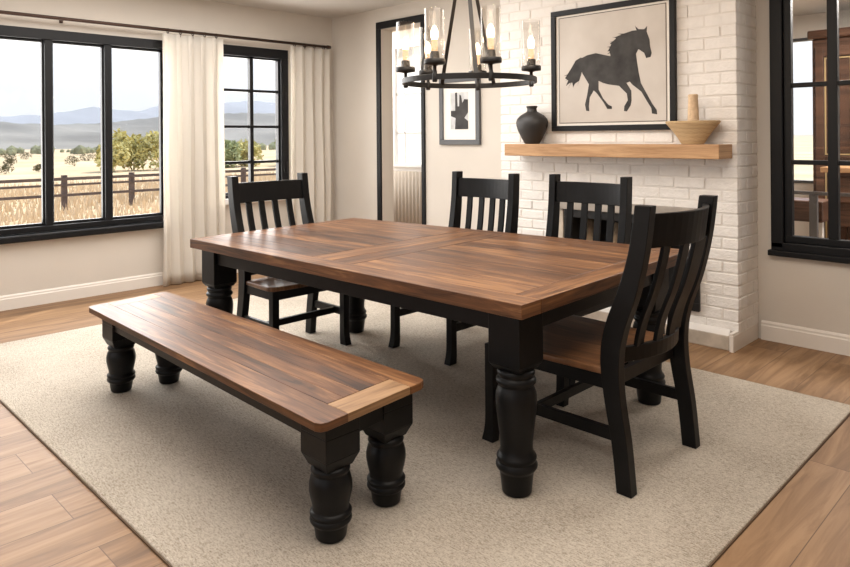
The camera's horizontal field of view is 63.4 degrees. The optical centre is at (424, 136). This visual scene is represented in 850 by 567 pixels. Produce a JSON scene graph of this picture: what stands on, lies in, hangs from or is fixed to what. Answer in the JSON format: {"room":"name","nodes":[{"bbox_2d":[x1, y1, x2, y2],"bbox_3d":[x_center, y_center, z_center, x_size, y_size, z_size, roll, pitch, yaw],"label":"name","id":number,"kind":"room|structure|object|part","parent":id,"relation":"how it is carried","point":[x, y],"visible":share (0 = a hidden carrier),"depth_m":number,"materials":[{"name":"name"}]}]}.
{"room":"dining room","nodes":[
{"label":"dining room","id":0,"kind":"room"},
{"bbox_2d":[0,0,333,295],"bbox_3d":[-3.519,0.033,5.456,0.160,2.710,7.166,0,0,45],"label":"wall","id":1,"kind":"structure","parent":0,"point":[52,263],"depth_m":6.20,"materials":[{"name":"paint"}]},
{"bbox_2d":[0,25,163,244],"bbox_3d":[-3.199,-0.020,5.683,0.175,1.740,2.360,0,0,45],"label":"window","id":2,"kind":"structure","parent":1,"relation":"in","point":[48,229],"depth_m":5.91,"materials":[{"name":"black metal"}]},
{"bbox_3d":[-3.192,0.822,5.683,0.175,0.057,2.360,0,0,45],"label":"sill","id":3,"kind":"part","parent":2,"relation":"part of","materials":[{"name":"black wood"}]},
{"bbox_2d":[0,269,237,310],"bbox_3d":[-3.503,1.329,5.338,0.016,0.118,7.006,0,0,45],"label":"baseboard","id":4,"kind":"structure","parent":1,"relation":"attached to","point":[39,297],"depth_m":5.87,"materials":[{"name":"beige"}]},
{"bbox_2d":[0,10,330,48],"bbox_3d":[-2.815,-0.978,5.960,0.140,0.040,4.885,0,0,45],"label":"curtain rod","id":5,"kind":"object","parent":1,"relation":"attached to","point":[61,19],"visible":0.92,"depth_m":6.18,"materials":[{"name":"brown metal"}]},
{"bbox_2d":[162,28,224,285],"bbox_3d":[-2.188,0.183,6.511,0.087,2.365,0.628,0,0,45],"label":"curtain","id":6,"kind":"object","parent":5,"relation":"hanging from","point":[193,67],"visible":0.95,"depth_m":6.47,"materials":[{"name":"white fabric"}]},
{"bbox_2d":[290,42,330,224],"bbox_3d":[-1.243,0.175,7.459,0.085,2.365,0.529,0,0,42],"label":"curtain","id":7,"kind":"object","parent":5,"relation":"hanging from","point":[310,67],"visible":0.75,"depth_m":7.46,"materials":[{"name":"white fabric"}]},
{"bbox_2d":[223,44,288,204],"bbox_3d":[-1.783,-0.124,7.109,0.170,1.595,0.880,0,0,45],"label":"window","id":8,"kind":"structure","parent":1,"relation":"in","point":[280,57],"depth_m":7.26,"materials":[{"name":"black metal"}]},
{"bbox_3d":[-1.777,0.646,7.109,0.170,0.055,0.880,0,0,45],"label":"sill","id":9,"kind":"part","parent":8,"relation":"part of","materials":[{"name":"white"}]},
{"bbox_3d":[-1.475,-0.039,7.357,0.015,0.860,0.015,0,0,45],"label":"handle","id":10,"kind":"part","parent":8,"relation":"part of","materials":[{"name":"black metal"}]},
{"bbox_2d":[207,0,418,17],"bbox_3d":[-0.603,-1.406,2.541,8.424,0.120,7.166,0,0,45],"label":"ceiling","id":11,"kind":"structure","parent":0,"point":[320,8],"depth_m":7.04,"materials":[{"name":"paint"}]},
{"bbox_2d":[396,0,540,90],"bbox_3d":[0.198,-0.807,3.604,0.766,1.088,0.757,0,0,45],"label":"chandelier","id":12,"kind":"object","parent":11,"relation":"hanging from","point":[432,58],"visible":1,"depth_m":3.62,"materials":[{"name":"black metal"}]},
{"bbox_3d":[-0.105,-0.436,3.690,0.032,0.057,0.032,0,0,45],"label":"bulb","id":13,"kind":"part","parent":12,"relation":"part of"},
{"bbox_3d":[-0.105,-0.499,3.690,0.038,0.069,0.038,0,0,45],"label":"bulb","id":14,"kind":"part","parent":12,"relation":"part of","materials":[{"name":"white glass"}]},
{"bbox_3d":[0.016,-0.500,3.872,0.038,0.069,0.038,0,0,45],"label":"bulb","id":15,"kind":"part","parent":12,"relation":"part of","materials":[{"name":"white glass"}]},
{"bbox_3d":[0.046,-0.438,3.308,0.032,0.057,0.032,0,0,45],"label":"bulb","id":16,"kind":"part","parent":12,"relation":"part of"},
{"bbox_3d":[0.045,-0.500,3.308,0.038,0.069,0.038,0,0,45],"label":"bulb","id":17,"kind":"part","parent":12,"relation":"part of","materials":[{"name":"white glass"}]},
{"bbox_3d":[0.151,-0.662,3.761,0.023,0.747,0.349,0,0,-21],"label":"rod","id":18,"kind":"part","parent":12,"relation":"part of","materials":[{"name":"black metal"}]},
{"bbox_3d":[0.226,-0.663,3.426,0.022,0.747,0.352,0,0,-4],"label":"rod","id":19,"kind":"part","parent":12,"relation":"part of","materials":[{"name":"black metal"}]},
{"bbox_3d":[0.300,-0.502,3.938,0.038,0.069,0.038,0,0,45],"label":"bulb","id":20,"kind":"part","parent":12,"relation":"part of","materials":[{"name":"white glass"}]},
{"bbox_3d":[0.300,-0.664,3.755,0.022,0.747,0.365,0,0,31],"label":"rod","id":21,"kind":"part","parent":12,"relation":"part of","materials":[{"name":"black metal"}]},
{"bbox_3d":[0.312,-0.495,3.266,0.097,0.241,0.097,0,0,45],"label":"lamp shade","id":22,"kind":"part","parent":12,"relation":"part of","materials":[{"name":"clear glass"}]},
{"bbox_3d":[0.312,-0.440,3.266,0.032,0.057,0.032,0,0,45],"label":"bulb","id":23,"kind":"part","parent":12,"relation":"part of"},
{"bbox_3d":[0.312,-0.503,3.266,0.038,0.069,0.038,0,0,45],"label":"bulb","id":24,"kind":"part","parent":12,"relation":"part of","materials":[{"name":"white glass"}]},
{"bbox_3d":[0.566,-0.442,3.672,0.032,0.057,0.032,0,0,45],"label":"bulb","id":25,"kind":"part","parent":12,"relation":"part of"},
{"bbox_3d":[0.566,-0.505,3.672,0.038,0.069,0.038,0,0,45],"label":"bulb","id":26,"kind":"part","parent":12,"relation":"part of","materials":[{"name":"white glass"}]},
{"bbox_2d":[392,26,419,31],"bbox_3d":[-0.480,-1.497,8.600,4.400,0.120,1.594,0,0,45],"label":"ceiling","id":27,"kind":"structure","parent":0,"point":[419,26],"depth_m":9.24,"materials":[{"name":"paint"}]},
{"bbox_2d":[392,28,420,171],"bbox_3d":[0.037,-0.041,9.108,4.400,2.800,0.160,0,0,45],"label":"wall","id":28,"kind":"structure","parent":0,"point":[413,35],"depth_m":9.27,"materials":[{"name":"beige paint"}]},
{"bbox_2d":[392,43,420,167],"bbox_3d":[-0.159,-0.414,9.219,0.730,1.650,0.075,0,0,45],"label":"window","id":29,"kind":"structure","parent":28,"relation":"in","point":[406,101],"depth_m":9.31,"materials":[{"name":"white glass"}]},
{"bbox_2d":[393,170,421,223],"bbox_3d":[-0.189,0.901,9.145,0.683,0.880,0.046,0,0,45],"label":"fabric panel","id":30,"kind":"object","parent":28,"relation":"hanging from","point":[407,184],"visible":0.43,"depth_m":9.19,"materials":[{"name":"beige fabric"}]},
{"bbox_2d":[0,273,849,566],"bbox_3d":[-0.580,1.414,2.541,8.424,0.100,7.166,0,0,45],"label":"floor","id":31,"kind":"structure","parent":0,"point":[49,517],"depth_m":2.65,"materials":[{"name":"brown wood"}]},
{"bbox_2d":[0,291,849,566],"bbox_3d":[-0.438,1.357,3.883,4.325,0.012,2.940,0,0,45],"label":"rug","id":32,"kind":"object","parent":31,"relation":"on","point":[201,475],"visible":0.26,"depth_m":2.85,"materials":[{"name":"carpet"}]},
{"bbox_2d":[89,292,422,543],"bbox_3d":[-0.928,1.131,3.103,2.198,0.448,0.529,0,0,45],"label":"bench","id":33,"kind":"object","parent":32,"relation":"on","point":[328,395],"visible":1,"depth_m":2.58,"materials":[{"name":"brown wood"}]},
{"bbox_3d":[-1.630,1.151,3.690,0.147,0.419,0.147,0,0,45],"label":"leg","id":34,"kind":"part","parent":33,"relation":"part of","materials":[{"name":"black paint"}]},
{"bbox_3d":[-1.420,1.149,3.815,0.147,0.419,0.147,0,0,45],"label":"leg","id":35,"kind":"part","parent":33,"relation":"part of","materials":[{"name":"black paint"}]},
{"bbox_3d":[-0.925,0.921,3.107,2.197,0.028,0.516,0,0,45],"label":"seat","id":36,"kind":"part","parent":33,"relation":"part of","materials":[{"name":"brown wood"}]},
{"bbox_3d":[-0.319,1.140,2.324,0.147,0.419,0.147,0,0,45],"label":"leg","id":37,"kind":"part","parent":33,"relation":"part of","materials":[{"name":"black paint"}]},
{"bbox_3d":[-0.145,1.139,2.545,0.147,0.419,0.147,0,0,45],"label":"leg","id":38,"kind":"part","parent":33,"relation":"part of","materials":[{"name":"black paint"}]},
{"bbox_2d":[227,173,350,345],"bbox_3d":[-0.881,0.804,4.461,0.553,1.100,0.597,0,0,45],"label":"dining chair","id":39,"kind":"object","parent":32,"relation":"on","point":[271,289],"visible":0.52,"depth_m":4.46,"materials":[{"name":"black paint"}]},
{"bbox_3d":[-1.184,0.806,4.381,0.212,1.100,0.047,0,0,45],"label":"post","id":40,"kind":"part","parent":39,"relation":"part of","materials":[{"name":"black paint"}]},
{"bbox_3d":[-1.014,0.954,4.219,0.268,0.053,0.026,0,0,45],"label":"seat rail","id":41,"kind":"part","parent":39,"relation":"part of","materials":[{"name":"black paint"}]},
{"bbox_3d":[-1.053,0.365,4.629,0.078,0.130,0.495,0,0,45],"label":"rail","id":42,"kind":"part","parent":39,"relation":"part of","materials":[{"name":"black paint"}]},
{"bbox_3d":[-0.893,1.139,4.101,0.066,0.430,0.045,0,0,45],"label":"leg","id":43,"kind":"part","parent":39,"relation":"part of","materials":[{"name":"black paint"}]},
{"bbox_3d":[-0.804,0.916,4.386,0.327,0.036,0.597,0,0,45],"label":"seat","id":44,"kind":"part","parent":39,"relation":"part of","materials":[{"name":"brown wood"}]},
{"bbox_3d":[-0.711,0.951,4.293,0.024,0.053,0.496,0,0,45],"label":"seat rail","id":45,"kind":"part","parent":39,"relation":"part of","materials":[{"name":"black paint"}]},
{"bbox_3d":[-0.802,0.803,4.764,0.212,1.100,0.047,0,0,45],"label":"post","id":46,"kind":"part","parent":39,"relation":"part of","materials":[{"name":"black paint"}]},
{"bbox_3d":[-0.518,1.136,4.478,0.066,0.430,0.045,0,0,45],"label":"leg","id":47,"kind":"part","parent":39,"relation":"part of","materials":[{"name":"black paint"}]},
{"bbox_2d":[190,218,688,497],"bbox_3d":[-0.019,0.968,3.784,2.468,0.758,1.551,0,0,45],"label":"dining table","id":48,"kind":"object","parent":32,"relation":"on","point":[513,286],"visible":0.76,"depth_m":3.13,"materials":[{"name":"brown wood"}]},
{"bbox_3d":[-1.220,1.004,4.088,0.158,0.704,0.158,0,0,45],"label":"leg","id":49,"kind":"part","parent":48,"relation":"part of","materials":[{"name":"black paint"}]},
{"bbox_3d":[-0.483,0.999,4.772,0.158,0.704,0.158,0,0,45],"label":"leg","id":50,"kind":"part","parent":48,"relation":"part of","materials":[{"name":"black paint"}]},
{"bbox_3d":[0.345,0.992,2.606,0.158,0.704,0.158,0,0,45],"label":"leg","id":51,"kind":"part","parent":48,"relation":"part of","materials":[{"name":"black paint"}]},
{"bbox_3d":[1.129,0.986,3.471,0.158,0.704,0.158,0,0,45],"label":"leg","id":52,"kind":"part","parent":48,"relation":"part of","materials":[{"name":"black paint"}]},
{"bbox_2d":[388,171,519,365],"bbox_3d":[0.197,0.795,4.471,0.558,1.100,0.701,0,0,45],"label":"dining chair","id":53,"kind":"object","parent":32,"relation":"on","point":[503,190],"visible":0.3,"depth_m":4.58,"materials":[{"name":"black paint"}]},
{"bbox_3d":[-0.199,1.133,4.420,0.045,0.430,0.066,0,0,45],"label":"leg","id":54,"kind":"part","parent":53,"relation":"part of","materials":[{"name":"black paint"}]},
{"bbox_3d":[0.150,1.131,4.073,0.045,0.430,0.066,0,0,45],"label":"leg","id":55,"kind":"part","parent":53,"relation":"part of","materials":[{"name":"black paint"}]},
{"bbox_3d":[0.208,0.795,4.837,0.047,1.100,0.137,0,0,45],"label":"post","id":56,"kind":"part","parent":53,"relation":"part of","materials":[{"name":"black paint"}]},
{"bbox_3d":[0.417,0.354,4.696,0.455,0.130,0.069,0,0,45],"label":"rail","id":57,"kind":"part","parent":53,"relation":"part of","materials":[{"name":"black paint"}]},
{"bbox_3d":[0.562,0.792,4.484,0.047,1.100,0.137,0,0,45],"label":"post","id":58,"kind":"part","parent":53,"relation":"part of","materials":[{"name":"black paint"}]},
{"bbox_2d":[546,174,632,385],"bbox_3d":[0.799,0.790,4.013,0.558,1.100,0.701,0,0,45],"label":"dining chair","id":59,"kind":"object","parent":32,"relation":"on","point":[612,195],"visible":0.24,"depth_m":4.21,"materials":[{"name":"black paint"}]},
{"bbox_3d":[0.810,0.790,4.378,0.047,1.100,0.137,0,0,45],"label":"post","id":60,"kind":"part","parent":59,"relation":"part of","materials":[{"name":"black paint"}]},
{"bbox_3d":[0.752,1.126,3.614,0.045,0.430,0.066,0,0,45],"label":"leg","id":61,"kind":"part","parent":59,"relation":"part of","materials":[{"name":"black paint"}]},
{"bbox_3d":[1.019,0.349,4.237,0.455,0.130,0.069,0,0,45],"label":"rail","id":62,"kind":"part","parent":59,"relation":"part of","materials":[{"name":"black paint"}]},
{"bbox_3d":[0.947,0.938,3.811,0.026,0.053,0.488,0,0,45],"label":"seat rail","id":63,"kind":"part","parent":59,"relation":"part of","materials":[{"name":"black paint"}]},
{"bbox_3d":[1.164,0.788,4.026,0.047,1.100,0.137,0,0,45],"label":"post","id":64,"kind":"part","parent":59,"relation":"part of","materials":[{"name":"black paint"}]},
{"bbox_2d":[482,195,717,498],"bbox_3d":[0.763,0.797,2.968,0.858,1.088,0.617,0,0,45],"label":"dining chair","id":65,"kind":"object","parent":32,"relation":"on","point":[590,352],"visible":0.91,"depth_m":2.71,"materials":[{"name":"black paint"}]},
{"bbox_3d":[0.290,1.130,3.052,0.066,0.430,0.045,0,0,45],"label":"leg","id":66,"kind":"part","parent":65,"relation":"part of","materials":[{"name":"black paint"}]},
{"bbox_3d":[0.679,1.127,3.443,0.066,0.430,0.045,0,0,45],"label":"leg","id":67,"kind":"part","parent":65,"relation":"part of","materials":[{"name":"black paint"}]},
{"bbox_3d":[0.502,0.941,2.838,0.538,0.053,0.026,0,0,45],"label":"seat rail","id":68,"kind":"part","parent":65,"relation":"part of","materials":[{"name":"black paint"}]},
{"bbox_3d":[0.675,0.904,3.056,0.596,0.036,0.617,0,0,45],"label":"seat","id":69,"kind":"part","parent":65,"relation":"part of","materials":[{"name":"brown wood"}]},
{"bbox_3d":[0.760,0.797,2.576,0.212,1.088,0.047,0,0,45],"label":"post","id":70,"kind":"part","parent":65,"relation":"part of","materials":[{"name":"black paint"}]},
{"bbox_3d":[0.899,0.938,2.834,0.022,0.053,0.506,0,0,45],"label":"seat rail","id":71,"kind":"part","parent":65,"relation":"part of","materials":[{"name":"black paint"}]},
{"bbox_3d":[0.938,0.834,2.794,0.098,0.060,0.515,0,0,45],"label":"rail","id":72,"kind":"part","parent":65,"relation":"part of","materials":[{"name":"black paint"}]},
{"bbox_3d":[1.023,0.349,2.705,0.113,0.130,0.515,0,0,45],"label":"rail","id":73,"kind":"part","parent":65,"relation":"part of","materials":[{"name":"black paint"}]},
{"bbox_3d":[1.155,0.794,2.972,0.212,1.088,0.047,0,0,45],"label":"post","id":74,"kind":"part","parent":65,"relation":"part of","materials":[{"name":"black paint"}]},
{"bbox_2d":[582,307,731,350],"bbox_3d":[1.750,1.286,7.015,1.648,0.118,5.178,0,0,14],"label":"hearth","id":75,"kind":"object","parent":31,"relation":"on","point":[705,335],"visible":0.12,"depth_m":4.43,"materials":[{"name":"brick"}]},
{"bbox_2d":[332,0,849,337],"bbox_3d":[1.937,-0.011,4.967,8.264,2.710,0.160,0,0,45],"label":"wall","id":76,"kind":"structure","parent":0,"point":[814,294],"depth_m":6.54,"materials":[{"name":"paint"}]},
{"bbox_2d":[376,14,425,224],"bbox_3d":[-0.252,0.079,7.018,0.712,2.565,0.022,0,0,45],"label":"door frame","id":77,"kind":"structure","parent":76,"relation":"in","point":[420,18],"depth_m":7.09,"materials":[{"name":"black wood"}]},
{"bbox_2d":[439,78,480,144],"bbox_3d":[0.322,-0.241,6.437,0.505,0.635,0.028,0,0,45],"label":"framed picture","id":78,"kind":"object","parent":76,"relation":"attached to","point":[459,109],"visible":0.77,"depth_m":6.43,"materials":[{"name":"grey paper"}]},
{"bbox_2d":[450,92,467,128],"bbox_3d":[0.321,-0.241,6.439,0.220,0.345,0.002,0,0,45],"label":"print","id":79,"kind":"object","parent":78,"relation":"attached to","point":[458,100],"depth_m":6.44},
{"bbox_2d":[761,320,849,355],"bbox_3d":[3.522,1.269,3.275,3.645,0.125,0.016,0,0,45],"label":"baseboard","id":80,"kind":"structure","parent":76,"relation":"attached to","point":[832,342],"depth_m":4.36,"materials":[{"name":"beige wood"}]},
{"bbox_2d":[768,0,849,263],"bbox_3d":[3.149,-0.179,3.737,2.370,1.893,0.230,0,0,45],"label":"window","id":81,"kind":"structure","parent":76,"relation":"in","point":[784,243],"depth_m":4.44,"materials":[{"name":"black metal"}]},
{"bbox_3d":[3.093,0.750,3.674,2.370,0.036,0.050,0,0,45],"label":"sill","id":82,"kind":"part","parent":81,"relation":"part of","materials":[{"name":"black metal"}]},
{"bbox_2d":[500,0,757,332],"bbox_3d":[1.417,-0.008,5.126,1.898,2.712,0.351,0,0,45],"label":"wall","id":83,"kind":"structure","parent":0,"point":[716,43],"depth_m":4.54,"materials":[{"name":"white brick"}]},
{"bbox_2d":[551,0,676,130],"bbox_3d":[1.327,-0.500,4.943,0.986,0.913,0.032,0,0,45],"label":"framed picture","id":84,"kind":"object","parent":83,"relation":"attached to","point":[614,65],"visible":0.89,"depth_m":4.91,"materials":[{"name":"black paper"}]},
{"bbox_2d":[505,144,731,158],"bbox_3d":[1.282,0.098,4.863,1.659,0.090,0.211,0,0,45],"label":"mantel shelf","id":85,"kind":"object","parent":83,"relation":"attached to","point":[675,151],"visible":1,"depth_m":4.64,"materials":[{"name":"brown wood"}]},
{"bbox_2d":[516,106,547,143],"bbox_3d":[0.830,-0.091,5.333,0.270,0.293,0.200,0,0,45],"label":"vase","id":86,"kind":"object","parent":85,"relation":"on","point":[532,125],"visible":1,"depth_m":5.26,"materials":[{"name":"black ceramic"}]},
{"bbox_2d":[665,120,720,143],"bbox_3d":[1.723,-0.026,4.430,0.356,0.150,0.199,0,0,45],"label":"bowl","id":87,"kind":"object","parent":85,"relation":"on","point":[696,131],"visible":0.94,"depth_m":4.36,"materials":[{"name":"beige wood"}]},
{"bbox_2d":[687,94,698,120],"bbox_3d":[1.726,-0.122,4.427,0.083,0.301,0.064,0,0,45],"label":"candle","id":88,"kind":"object","parent":87,"relation":"in","point":[693,108],"visible":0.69,"depth_m":4.40,"materials":[{"name":"beige wax"}]},
{"bbox_2d":[558,202,700,311],"bbox_3d":[1.500,0.847,4.996,1.125,0.750,0.357,0,0,45],"label":"fireplace","id":89,"kind":"object","parent":83,"relation":"in","point":[563,205],"visible":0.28,"depth_m":5.05,"materials":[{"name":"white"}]},
{"bbox_2d":[586,219,593,240],"bbox_3d":[1.258,0.869,5.260,0.066,0.514,0.176,0,0,18],"label":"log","id":90,"kind":"object","parent":89,"relation":"in","point":[590,223],"visible":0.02,"depth_m":5.26,"materials":[{"name":"brown wood"}]},
{"bbox_2d":[613,222,618,242],"bbox_3d":[1.382,0.883,5.136,0.205,0.489,0.066,0,0,0],"label":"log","id":91,"kind":"object","parent":89,"relation":"in","point":[615,235],"visible":0.16,"depth_m":5.11,"materials":[{"name":"brown wood"}]},
{"bbox_2d":[729,323,757,352],"bbox_3d":[2.053,1.285,4.428,0.026,0.116,0.418,0,0,45],"label":"baseboard","id":92,"kind":"structure","parent":83,"relation":"attached to","point":[737,341],"depth_m":4.38,"materials":[{"name":"beige wood"}]},
{"bbox_2d":[793,10,849,235],"bbox_3d":[4.924,0.045,5.936,5.000,2.550,0.160,0,0,45],"label":"wall","id":93,"kind":"structure","parent":0,"point":[802,24],"depth_m":6.91,"materials":[{"name":"beige"}]},
{"bbox_2d":[793,38,812,183],"bbox_3d":[3.618,-0.260,7.149,0.840,1.460,0.080,0,0,45],"label":"window","id":94,"kind":"structure","parent":93,"relation":"in","point":[797,39],"depth_m":6.93,"materials":[{"name":"grey"}]},
{"bbox_2d":[793,0,849,15],"bbox_3d":[3.984,-1.282,5.003,5.000,0.120,2.794,0,0,45],"label":"ceiling","id":95,"kind":"structure","parent":0,"point":[800,7],"depth_m":6.46,"materials":[{"name":"paint"}]},
{"bbox_3d":[4.005,1.377,5.003,5.000,0.100,2.794,0,0,45],"label":"floor","id":96,"kind":"structure","parent":0,"visible":0},
{"bbox_2d":[794,197,827,237],"bbox_3d":[2.786,0.907,5.334,0.610,0.860,0.280,0,0,45],"label":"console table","id":97,"kind":"object","parent":96,"relation":"on","point":[801,205],"visible":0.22,"depth_m":5.11,"materials":[{"name":"red wood"}]},
{"bbox_3d":[2.953,0.983,5.147,0.050,0.705,0.050,0,0,45],"label":"leg","id":98,"kind":"part","parent":97,"relation":"part of","materials":[{"name":"beige"}]},
{"bbox_2d":[794,191,849,236],"bbox_3d":[3.254,0.863,4.529,2.210,0.940,0.040,0,0,45],"label":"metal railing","id":99,"kind":"object","parent":96,"relation":"on","point":[813,196],"visible":0.15,"depth_m":4.95,"materials":[{"name":"grey metal"}]},
{"bbox_3d":[2.811,0.879,4.970,0.050,0.915,0.040,0,0,45],"label":"post","id":100,"kind":"part","parent":99,"relation":"part of","materials":[{"name":"grey metal"}]},
{"bbox_3d":[3.247,0.406,4.532,2.200,0.025,0.020,0,0,45],"label":"rail","id":101,"kind":"part","parent":99,"relation":"part of","materials":[{"name":"grey metal"}]},
{"bbox_2d":[807,27,849,239],"bbox_3d":[4.206,0.166,6.157,1.290,2.320,0.460,0,0,45],"label":"armoire","id":102,"kind":"object","parent":96,"relation":"on","point":[818,37],"visible":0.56,"depth_m":6.38,"materials":[{"name":"red wood"}]},
{"bbox_3d":[4.197,-0.954,6.157,1.290,0.080,0.460,0,0,45],"label":"cornice","id":103,"kind":"part","parent":102,"relation":"part of","materials":[{"name":"red wood"}]},
{"bbox_3d":[3.790,0.194,6.306,0.220,1.850,0.012,0,0,45],"label":"moulding","id":104,"kind":"part","parent":102,"relation":"part of","materials":[{"name":"brown wood"}]},
{"bbox_2d":[820,166,849,239],"bbox_3d":[3.990,0.790,5.488,1.380,1.075,0.440,0,0,45],"label":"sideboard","id":105,"kind":"object","parent":96,"relation":"on","point":[844,170],"visible":0.28,"depth_m":5.72,"materials":[{"name":"red wood"}]},
{"bbox_3d":[3.669,1.040,6.022,0.050,0.580,0.050,0,0,45],"label":"leg","id":106,"kind":"part","parent":105,"relation":"part of","materials":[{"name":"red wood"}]},
{"bbox_3d":[3.550,0.446,5.659,0.380,0.210,0.014,0,0,45],"label":"drawer","id":107,"kind":"part","parent":105,"relation":"part of","materials":[{"name":"red wood"}]},
{"label":"outside","id":108,"kind":"structure","parent":0,"visible":0},
{"bbox_2d":[0,135,812,225],"bbox_3d":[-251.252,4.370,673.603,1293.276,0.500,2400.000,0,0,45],"label":"ground","id":109,"kind":"structure","parent":108,"point":[803,144],"depth_m":47.35,"materials":[{"name":"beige plant"}]},
{"bbox_2d":[0,163,13,172],"bbox_3d":[-25.924,1.932,42.499,0.807,0.780,1.193,0,0,33],"label":"brush","id":110,"kind":"object","parent":109,"relation":"on","point":[4,167],"visible":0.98,"depth_m":42.59,"materials":[{"name":"brown plant"}]},
{"bbox_2d":[0,154,16,159],"bbox_3d":[-39.990,1.986,66.073,1.643,0.902,0.824,0,0,4],"label":"brush","id":111,"kind":"object","parent":109,"relation":"on","point":[2,154],"visible":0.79,"depth_m":66.06,"materials":[{"name":"brown plant"}]},
{"bbox_2d":[3,157,16,163],"bbox_3d":[-33.034,2.001,54.765,0.950,0.756,0.766,0,0,8],"label":"brush","id":112,"kind":"object","parent":109,"relation":"on","point":[9,161],"visible":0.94,"depth_m":54.65,"materials":[{"name":"brown plant"}]},
{"bbox_2d":[18,151,32,159],"bbox_3d":[-42.535,1.991,73.473,1.516,0.932,1.445,0,0,45],"label":"brush","id":113,"kind":"object","parent":109,"relation":"on","point":[22,153],"visible":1,"depth_m":73.25,"materials":[{"name":"brown plant"}]},
{"bbox_2d":[33,164,40,171],"bbox_3d":[-25.166,2.030,44.855,0.778,0.569,0.820,0,0,45],"label":"brush","id":114,"kind":"object","parent":109,"relation":"on","point":[37,167],"visible":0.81,"depth_m":44.68,"materials":[{"name":"plant"}]},
{"bbox_2d":[64,154,82,165],"bbox_3d":[-27.883,1.843,54.250,1.273,0.995,1.951,0,0,-7],"label":"brush","id":115,"kind":"object","parent":109,"relation":"on","point":[73,157],"visible":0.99,"depth_m":53.97,"materials":[{"name":"brown plant"}]},
{"bbox_2d":[80,153,94,160],"bbox_3d":[-32.607,1.884,66.573,1.629,0.988,0.881,0,0,-4],"label":"brush","id":116,"kind":"object","parent":109,"relation":"on","point":[90,155],"visible":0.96,"depth_m":66.46,"materials":[{"name":"brown plant"}]},
{"bbox_2d":[94,140,130,171],"bbox_3d":[-20.102,1.224,44.271,2.229,2.116,2.180,0,0,-22],"label":"shrub","id":117,"kind":"object","parent":109,"relation":"on","point":[119,155],"visible":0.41,"depth_m":43.84,"materials":[{"name":"green plant"}]},
{"bbox_2d":[112,128,148,169],"bbox_3d":[-19.718,0.848,46.134,2.371,2.890,2.515,0,0,45],"label":"shrub","id":118,"kind":"object","parent":109,"relation":"on","point":[133,143],"visible":0.67,"depth_m":45.78,"materials":[{"name":"green plant"}]},
{"bbox_2d":[0,101,274,124],"bbox_3d":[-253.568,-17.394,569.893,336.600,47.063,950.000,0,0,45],"label":"mountains","id":119,"kind":"structure","parent":109,"relation":"on","point":[90,115],"depth_m":595.40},
{"bbox_2d":[0,142,275,154],"bbox_3d":[-2.797,1.659,158.749,21.476,1.892,220.237,0,0,45],"label":"tree line","id":120,"kind":"object","parent":109,"relation":"on","point":[79,149],"visible":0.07,"depth_m":103.68,"materials":[{"name":"green plant"}]},
{"bbox_2d":[0,112,275,149],"bbox_3d":[-91.743,-3.634,260.678,237.150,16.954,400.000,0,0,45],"label":"hills","id":121,"kind":"structure","parent":109,"relation":"on","point":[25,136],"depth_m":227.99,"materials":[{"name":"grey"}]},
{"bbox_2d":[0,171,275,225],"bbox_3d":[-7.637,1.981,25.956,20.630,0.380,22.132,0,0,45],"label":"dry grass","id":122,"kind":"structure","parent":109,"relation":"on","point":[121,197],"depth_m":21.70,"materials":[{"name":"beige plant"}]},
{"bbox_2d":[0,168,275,210],"bbox_3d":[-5.757,1.631,25.363,0.170,1.050,27.200,0,0,45],"label":"fence","id":123,"kind":"object","parent":109,"relation":"on","point":[64,194],"visible":0.23,"depth_m":20.86,"materials":[{"name":"brown wood"}]},
{"bbox_3d":[-10.704,1.670,20.416,0.140,1.050,0.140,0,0,45],"label":"post","id":124,"kind":"part","parent":123,"relation":"part of","materials":[{"name":"brown wood"}]},
{"bbox_3d":[-5.707,1.695,25.313,0.030,0.080,27.200,0,0,45],"label":"rail","id":125,"kind":"part","parent":123,"relation":"part of","materials":[{"name":"brown wood"}]},
{"bbox_3d":[-9.303,1.659,21.823,0.140,1.050,0.140,0,0,45],"label":"post","id":126,"kind":"part","parent":123,"relation":"part of","materials":[{"name":"brown wood"}]},
{"bbox_3d":[-5.710,1.393,25.313,0.030,0.065,27.200,0,0,45],"label":"rail","id":127,"kind":"part","parent":123,"relation":"part of","materials":[{"name":"brown wood"}]},
{"bbox_3d":[-5.711,1.215,25.313,0.030,0.090,27.200,0,0,45],"label":"rail","id":128,"kind":"part","parent":123,"relation":"part of","materials":[{"name":"brown wood"}]},
{"bbox_3d":[-6.502,1.637,24.636,0.140,1.050,0.140,0,0,45],"label":"post","id":129,"kind":"part","parent":123,"relation":"part of","materials":[{"name":"brown wood"}]},
{"bbox_2d":[141,130,158,168],"bbox_3d":[-17.765,0.893,47.038,3.017,2.874,3.214,0,0,45],"label":"shrub","id":130,"kind":"object","parent":109,"relation":"on","point":[151,144],"visible":0.45,"depth_m":45.99,"materials":[{"name":"green plant"}]},
{"bbox_2d":[224,140,242,167],"bbox_3d":[-14.203,1.218,49.261,2.368,2.283,2.907,0,0,-14],"label":"shrub","id":131,"kind":"object","parent":109,"relation":"on","point":[232,149],"visible":0.62,"depth_m":49.25,"materials":[{"name":"green plant"}]},
{"bbox_2d":[233,139,263,165],"bbox_3d":[-13.456,1.231,51.645,2.669,2.232,2.919,0,0,-16],"label":"shrub","id":132,"kind":"object","parent":109,"relation":"on","point":[244,145],"visible":0.38,"depth_m":51.13,"materials":[{"name":"green plant"}]}
]}

